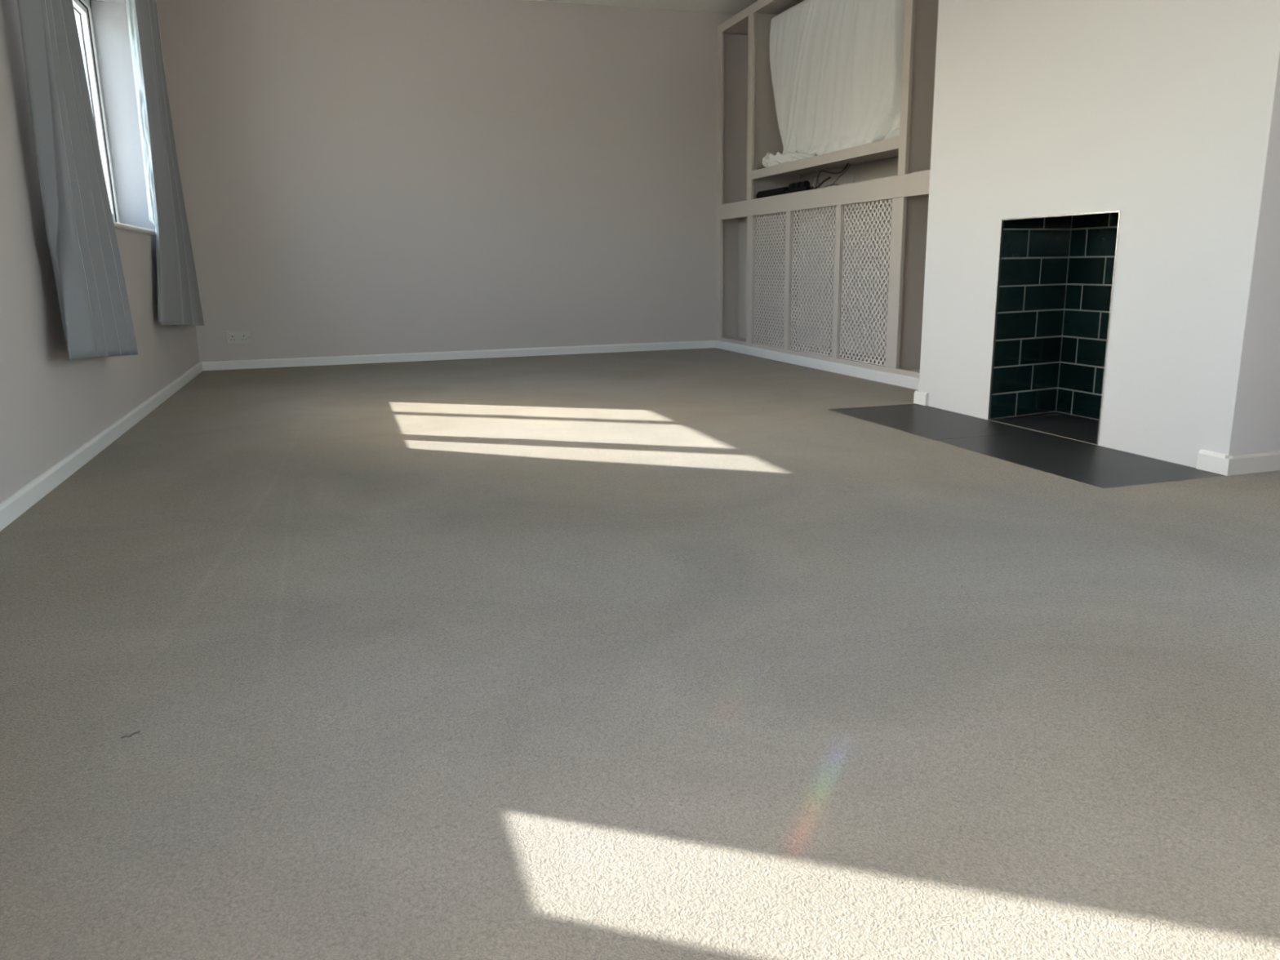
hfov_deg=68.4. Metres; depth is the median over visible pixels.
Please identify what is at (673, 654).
floor
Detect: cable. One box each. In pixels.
[811,176,831,189]
[814,163,848,187]
[831,164,850,186]
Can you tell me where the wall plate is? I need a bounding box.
[845,173,854,183]
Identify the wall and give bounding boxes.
[0,0,199,502]
[156,0,747,362]
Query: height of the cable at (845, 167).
0.126 m
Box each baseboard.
[0,361,203,531]
[202,340,715,370]
[913,390,928,405]
[1195,449,1233,475]
[1225,449,1279,475]
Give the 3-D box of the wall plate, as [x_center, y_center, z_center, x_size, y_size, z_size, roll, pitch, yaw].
[1.334,-1.901,5.978,0.010,0.080,0.100,-5,14,-17]
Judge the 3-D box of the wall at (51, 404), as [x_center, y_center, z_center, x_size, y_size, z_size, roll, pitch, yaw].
[-1.627,-0.787,1.526,0.300,2.600,9.953,-5,14,-17]
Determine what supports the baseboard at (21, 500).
attached to the wall at (51, 404)
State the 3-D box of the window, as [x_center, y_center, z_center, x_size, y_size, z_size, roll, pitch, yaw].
[-2.431,-1.674,4.039,0.254,1.154,1.885,-5,14,-17]
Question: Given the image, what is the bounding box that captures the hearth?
[829,404,1225,488]
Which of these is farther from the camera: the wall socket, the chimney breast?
the wall socket
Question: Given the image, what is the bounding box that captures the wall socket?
[225,330,250,344]
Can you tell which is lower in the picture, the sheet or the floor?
the floor
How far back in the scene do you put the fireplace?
3.85 m
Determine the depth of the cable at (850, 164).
5.49 m
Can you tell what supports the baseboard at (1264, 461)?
attached to the chimney breast
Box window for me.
[72,0,155,235]
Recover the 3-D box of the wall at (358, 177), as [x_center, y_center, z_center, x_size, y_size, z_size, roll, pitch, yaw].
[-0.915,-1.997,6.731,4.300,2.600,0.200,-5,14,-17]
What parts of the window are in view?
frame, sill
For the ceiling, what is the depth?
6.54 m
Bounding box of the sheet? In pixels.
[761,0,905,167]
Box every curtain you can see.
[17,0,138,359]
[124,0,204,325]
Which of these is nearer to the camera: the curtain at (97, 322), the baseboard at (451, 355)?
the curtain at (97, 322)
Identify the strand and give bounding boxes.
[120,731,139,738]
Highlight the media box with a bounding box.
[756,186,788,198]
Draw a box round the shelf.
[778,149,898,175]
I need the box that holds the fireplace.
[987,210,1120,444]
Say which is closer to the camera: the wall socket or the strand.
the strand
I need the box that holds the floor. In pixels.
[0,347,1279,959]
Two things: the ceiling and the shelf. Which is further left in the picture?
the ceiling
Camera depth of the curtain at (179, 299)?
4.94 m
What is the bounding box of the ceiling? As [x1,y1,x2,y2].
[528,0,758,13]
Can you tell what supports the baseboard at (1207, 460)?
attached to the chimney breast
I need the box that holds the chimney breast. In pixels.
[919,0,1279,467]
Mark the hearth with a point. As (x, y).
(1096, 465)
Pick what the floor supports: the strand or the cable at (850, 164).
the strand
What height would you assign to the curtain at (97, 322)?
1.762 m
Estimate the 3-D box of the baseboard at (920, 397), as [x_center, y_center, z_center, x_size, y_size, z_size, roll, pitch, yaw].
[1.285,-0.375,4.306,0.015,0.058,0.093,-5,14,-17]

